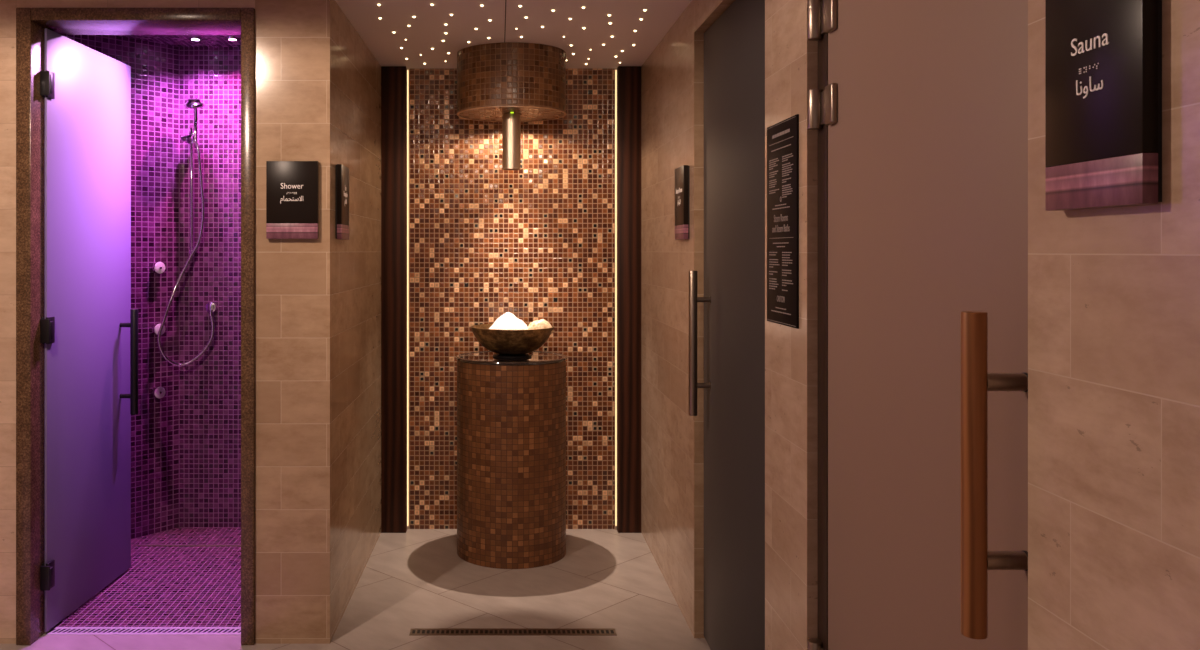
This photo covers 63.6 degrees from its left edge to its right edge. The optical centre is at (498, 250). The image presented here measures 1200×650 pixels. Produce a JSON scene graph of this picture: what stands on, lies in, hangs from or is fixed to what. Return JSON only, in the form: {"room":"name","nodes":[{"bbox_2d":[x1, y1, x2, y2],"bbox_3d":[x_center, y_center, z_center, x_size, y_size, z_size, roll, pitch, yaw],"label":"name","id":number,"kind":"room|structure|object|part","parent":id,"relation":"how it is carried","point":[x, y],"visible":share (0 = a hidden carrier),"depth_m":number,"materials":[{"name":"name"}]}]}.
{"room":"spa corridor","nodes":[
{"label":"spa corridor","id":0,"kind":"room"},
{"bbox_2d":[62,35,179,538],"bbox_3d":[-1.918,0.190,4.801,0.090,2.511,0.649,0,0,42],"label":"wall","id":1,"kind":"structure","parent":0,"point":[155,67],"depth_m":4.91,"materials":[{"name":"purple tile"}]},
{"bbox_2d":[151,386,164,397],"bbox_3d":[-1.738,0.721,4.898,0.049,0.059,0.059,0,0,42],"label":"jet","id":2,"kind":"object","parent":1,"relation":"attached to","point":[157,392],"visible":1,"depth_m":4.88,"materials":[{"name":"silver metal"}]},
{"bbox_2d":[151,262,164,273],"bbox_3d":[-1.738,0.086,4.898,0.049,0.059,0.059,0,0,42],"label":"jet","id":3,"kind":"object","parent":1,"relation":"attached to","point":[156,267],"visible":1,"depth_m":4.88,"materials":[{"name":"silver metal"}]},
{"bbox_2d":[151,323,164,334],"bbox_3d":[-1.738,0.399,4.898,0.049,0.059,0.059,0,0,42],"label":"jet","id":4,"kind":"object","parent":1,"relation":"attached to","point":[155,327],"visible":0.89,"depth_m":4.88,"materials":[{"name":"silver metal"}]},
{"bbox_2d":[0,0,254,643],"bbox_3d":[-2.049,0.145,3.642,2.302,2.600,0.217,0,0,0],"label":"wall","id":5,"kind":"structure","parent":0,"point":[7,7],"depth_m":3.53,"materials":[{"name":"stone"}]},
{"bbox_2d":[40,28,137,631],"bbox_3d":[-1.655,0.298,3.968,0.098,2.270,0.769,0,0,2],"label":"door","id":6,"kind":"structure","parent":5,"relation":"in","point":[89,326],"depth_m":3.94,"materials":[{"name":"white glass"}]},
{"bbox_3d":[-1.611,0.489,4.242,0.033,0.464,0.033,0,0,2],"label":"pull handle","id":7,"kind":"part","parent":6,"relation":"part of","materials":[{"name":"black metal"}]},
{"bbox_2d":[16,8,254,644],"bbox_3d":[-1.334,0.277,3.638,0.872,2.337,0.245,0,0,0],"label":"door frame","id":8,"kind":"structure","parent":5,"relation":"attached to","point":[31,23],"depth_m":3.52,"materials":[{"name":"brown metal"}]},
{"bbox_2d":[114,35,240,46],"bbox_3d":[-1.482,-1.111,4.425,1.435,0.090,1.350,0,0,0],"label":"ceiling","id":9,"kind":"structure","parent":0,"point":[174,40],"depth_m":4.86,"materials":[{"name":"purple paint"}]},
{"bbox_2d":[187,37,203,40],"bbox_3d":[-1.523,-1.063,4.817,0.080,0.006,0.080,0,0,0],"label":"recessed light","id":10,"kind":"object","parent":9,"relation":"in","point":[188,38],"visible":1,"depth_m":4.81,"materials":[{"name":"silver metal"}]},
{"bbox_2d":[224,37,240,40],"bbox_3d":[-1.337,-1.063,4.817,0.080,0.006,0.080,0,0,0],"label":"recessed light","id":11,"kind":"object","parent":9,"relation":"in","point":[225,38],"visible":1,"depth_m":4.80,"materials":[{"name":"silver metal"}]},
{"bbox_2d":[255,0,380,643],"bbox_3d":[-0.750,0.248,4.316,0.296,2.393,1.567,0,0,0],"label":"wall","id":12,"kind":"structure","parent":0,"point":[318,83],"depth_m":3.53,"materials":[{"name":"tile"}]},
{"bbox_2d":[266,161,318,238],"bbox_3d":[-0.757,-0.187,3.521,0.188,0.284,0.024,0,0,0],"label":"room sign","id":13,"kind":"object","parent":12,"relation":"attached to","point":[292,187],"visible":1,"depth_m":3.51,"materials":[{"name":"black plastic"}]},
{"bbox_2d":[336,164,348,239],"bbox_3d":[-0.608,-0.187,3.732,0.024,0.284,0.188,0,0,0],"label":"room sign","id":14,"kind":"object","parent":12,"relation":"attached to","point":[342,172],"visible":1,"depth_m":3.66,"materials":[{"name":"black plastic"}]},
{"bbox_3d":[-0.617,-0.187,3.732,0.005,0.280,0.184,0,0,0],"label":"plate","id":15,"kind":"part","parent":14,"relation":"part of","materials":[{"name":"black"}]},
{"bbox_2d":[0,528,710,649],"bbox_3d":[-1.190,1.495,1.750,4.020,0.100,6.700,0,0,0],"label":"floor","id":16,"kind":"structure","parent":0,"point":[415,578],"depth_m":3.98,"materials":[{"name":"tile"}]},
{"bbox_2d":[43,627,240,634],"bbox_3d":[-1.331,1.446,3.648,0.768,0.006,0.073,0,0,0],"label":"drain","id":17,"kind":"object","parent":16,"relation":"in","point":[55,630],"visible":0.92,"depth_m":3.64,"materials":[{"name":"grey metal"}]},
{"bbox_2d":[135,545,240,545],"bbox_3d":[-1.280,1.459,4.708,1.008,0.032,0.015,0,0,0],"label":"drain","id":18,"kind":"object","parent":16,"relation":"in","point":[135,545],"visible":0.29,"depth_m":4.70,"materials":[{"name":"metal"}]},
{"bbox_2d":[455,351,567,568],"bbox_3d":[0.060,0.975,4.622,0.540,0.941,0.540,0,0,0],"label":"pedestal","id":19,"kind":"object","parent":16,"relation":"on","point":[511,413],"visible":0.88,"depth_m":4.39,"materials":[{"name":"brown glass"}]},
{"bbox_2d":[470,323,553,358],"bbox_3d":[0.064,0.435,4.622,0.405,0.146,0.405,0,0,0],"label":"bowl","id":20,"kind":"object","parent":19,"relation":"on","point":[508,344],"visible":0.93,"depth_m":4.49,"materials":[{"name":"brown metal"}]},
{"bbox_2d":[489,312,527,329],"bbox_3d":[0.050,0.372,4.612,0.227,0.159,0.231,0,0,0],"label":"crushed ice","id":21,"kind":"object","parent":20,"relation":"in","point":[507,321],"visible":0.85,"depth_m":4.56,"materials":[{"name":"white ice"}]},
{"bbox_2d":[528,319,553,333],"bbox_3d":[0.198,0.371,4.614,0.137,0.090,0.138,0,0,0],"label":"crushed ice","id":22,"kind":"object","parent":20,"relation":"in","point":[538,324],"visible":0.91,"depth_m":4.57,"materials":[{"name":"white ice"}]},
{"bbox_2d":[409,628,616,635],"bbox_3d":[0.053,1.446,3.639,0.781,0.006,0.062,0,0,0],"label":"floor drain","id":23,"kind":"object","parent":16,"relation":"in","point":[414,631],"visible":1,"depth_m":3.63,"materials":[{"name":"metal"}]},
{"bbox_2d":[180,47,614,528],"bbox_3d":[-0.484,0.190,5.045,2.368,2.511,0.110,0,0,0],"label":"wall","id":24,"kind":"structure","parent":0,"point":[536,241],"depth_m":4.99,"materials":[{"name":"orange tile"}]},
{"bbox_2d":[181,128,196,257],"bbox_3d":[-1.595,-0.300,4.964,0.089,0.670,0.097,0,0,0],"label":"shower rail","id":25,"kind":"object","parent":24,"relation":"attached to","point":[189,138],"visible":0.81,"depth_m":4.95,"materials":[{"name":"silver metal"}]},
{"bbox_2d":[157,98,214,365],"bbox_3d":[-1.598,-0.094,4.896,0.259,1.370,0.144,0,0,0],"label":"shower","id":26,"kind":"object","parent":25,"relation":"attached to","point":[195,103],"visible":1,"depth_m":4.92,"materials":[{"name":"silver metal"}]},
{"bbox_3d":[-1.553,-0.668,4.913,0.025,0.205,0.074,0,0,-15],"label":"handle","id":27,"kind":"part","parent":26,"relation":"part of","materials":[{"name":"silver metal"}]},
{"bbox_2d":[206,302,217,315],"bbox_3d":[-1.494,0.302,4.984,0.055,0.074,0.058,0,0,0],"label":"outlet","id":28,"kind":"object","parent":24,"relation":"attached to","point":[211,307],"visible":1,"depth_m":4.97,"materials":[{"name":"silver metal"}]},
{"bbox_2d":[381,66,406,532],"bbox_3d":[-0.540,0.249,4.954,0.127,2.392,0.068,0,0,0],"label":"wood panel","id":29,"kind":"object","parent":24,"relation":"attached to","point":[393,78],"visible":1,"depth_m":4.92,"materials":[{"name":"brown wood"}]},
{"bbox_2d":[407,68,408,529],"bbox_3d":[-0.472,0.249,4.981,0.012,2.392,0.018,0,0,0],"label":"light strip","id":30,"kind":"object","parent":24,"relation":"attached to","point":[407,68],"visible":1,"depth_m":4.98,"materials":[{"name":"metal"}]},
{"bbox_2d":[407,70,407,525],"bbox_3d":[-0.472,0.243,4.975,0.004,2.363,0.006,0,0,0],"label":"diffuser","id":31,"kind":"object","parent":30,"relation":"attached to","point":[407,70],"depth_m":4.97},
{"bbox_2d":[615,68,616,529],"bbox_3d":[0.607,0.249,4.981,0.012,2.392,0.018,0,0,0],"label":"light strip","id":32,"kind":"object","parent":24,"relation":"attached to","point":[615,68],"visible":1,"depth_m":4.98,"materials":[{"name":"metal"}]},
{"bbox_2d":[617,66,640,532],"bbox_3d":[0.670,0.249,4.954,0.119,2.392,0.068,0,0,0],"label":"wood panel","id":33,"kind":"object","parent":24,"relation":"attached to","point":[628,77],"visible":1,"depth_m":4.92,"materials":[{"name":"brown wood"}]},
{"bbox_2d":[335,0,691,68],"bbox_3d":[-1.175,-0.998,1.750,4.050,0.100,6.700,0,0,0],"label":"ceiling","id":34,"kind":"structure","parent":0,"point":[427,30],"depth_m":4.07,"materials":[{"name":"white paint"}]},
{"bbox_2d":[504,0,505,41],"bbox_3d":[0.026,-0.949,3.480,0.004,0.003,1.760,0,0,0],"label":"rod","id":35,"kind":"object","parent":34,"relation":"attached to","point":[505,0],"visible":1,"depth_m":3.93,"materials":[{"name":"black metal"}]},
{"bbox_2d":[457,42,565,169],"bbox_3d":[0.060,-0.670,4.622,0.526,0.554,0.526,0,0,0],"label":"hood","id":36,"kind":"object","parent":34,"relation":"attached to","point":[508,83],"visible":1,"depth_m":4.42,"materials":[{"name":"brown tile"}]},
{"bbox_3d":[0.060,-0.657,4.622,0.526,0.005,0.526,0,0,0],"label":"edge trim","id":37,"kind":"part","parent":36,"relation":"part of","materials":[{"name":"orange metal"}]},
{"bbox_2d":[641,0,1199,649],"bbox_3d":[0.790,0.248,1.750,0.120,2.393,6.700,0,0,0],"label":"wall","id":38,"kind":"structure","parent":0,"point":[1114,292],"depth_m":1.25,"materials":[{"name":"tile"}]},
{"bbox_2d":[675,165,689,239],"bbox_3d":[0.718,-0.187,3.770,0.024,0.284,0.188,0,0,0],"label":"room sign","id":39,"kind":"object","parent":38,"relation":"attached to","point":[682,174],"visible":1,"depth_m":3.70,"materials":[{"name":"black"}]},
{"bbox_3d":[0.728,-0.187,3.770,0.005,0.280,0.184,0,0,0],"label":"plate","id":40,"kind":"part","parent":39,"relation":"part of","materials":[{"name":"black plastic"}]},
{"bbox_2d":[694,0,734,637],"bbox_3d":[0.774,0.311,3.116,0.092,2.268,0.952,0,0,0],"label":"door frame","id":41,"kind":"structure","parent":38,"relation":"attached to","point":[719,9],"depth_m":3.58,"materials":[{"name":"wood"}]},
{"bbox_2d":[689,0,764,649],"bbox_3d":[0.728,0.311,3.111,0.088,2.243,0.928,0,0,0],"label":"door","id":42,"kind":"structure","parent":38,"relation":"in","point":[733,299],"depth_m":3.12,"materials":[{"name":"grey glass"}]},
{"bbox_3d":[0.699,0.332,3.459,0.031,0.521,0.031,0,0,0],"label":"pull handle","id":43,"kind":"part","parent":42,"relation":"part of","materials":[{"name":"metal"}]},
{"bbox_2d":[767,114,798,328],"bbox_3d":[0.727,-0.072,2.466,0.007,0.522,0.260,0,0,0],"label":"board","id":44,"kind":"object","parent":38,"relation":"attached to","point":[783,136],"visible":1,"depth_m":2.44,"materials":[{"name":"black"}]},
{"bbox_2d":[807,0,1027,649],"bbox_3d":[0.725,0.314,1.805,0.104,2.262,0.938,0,0,1],"label":"door","id":45,"kind":"structure","parent":38,"relation":"in","point":[918,109],"depth_m":1.72,"materials":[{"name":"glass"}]},
{"bbox_3d":[0.680,0.319,1.375,0.034,0.463,0.034,0,0,0],"label":"pull handle","id":46,"kind":"part","parent":45,"relation":"part of","materials":[{"name":"brown wood"}]},
{"bbox_2d":[1045,0,1161,210],"bbox_3d":[0.718,-0.194,1.149,0.024,0.284,0.188,0,0,0],"label":"room sign","id":47,"kind":"object","parent":38,"relation":"attached to","point":[1103,58],"visible":1,"depth_m":1.12,"materials":[{"name":"black"}]},
{"bbox_3d":[0.728,-0.194,1.149,0.005,0.280,0.184,0,0,0],"label":"plate","id":48,"kind":"part","parent":47,"relation":"part of","materials":[{"name":"black"}]}
]}

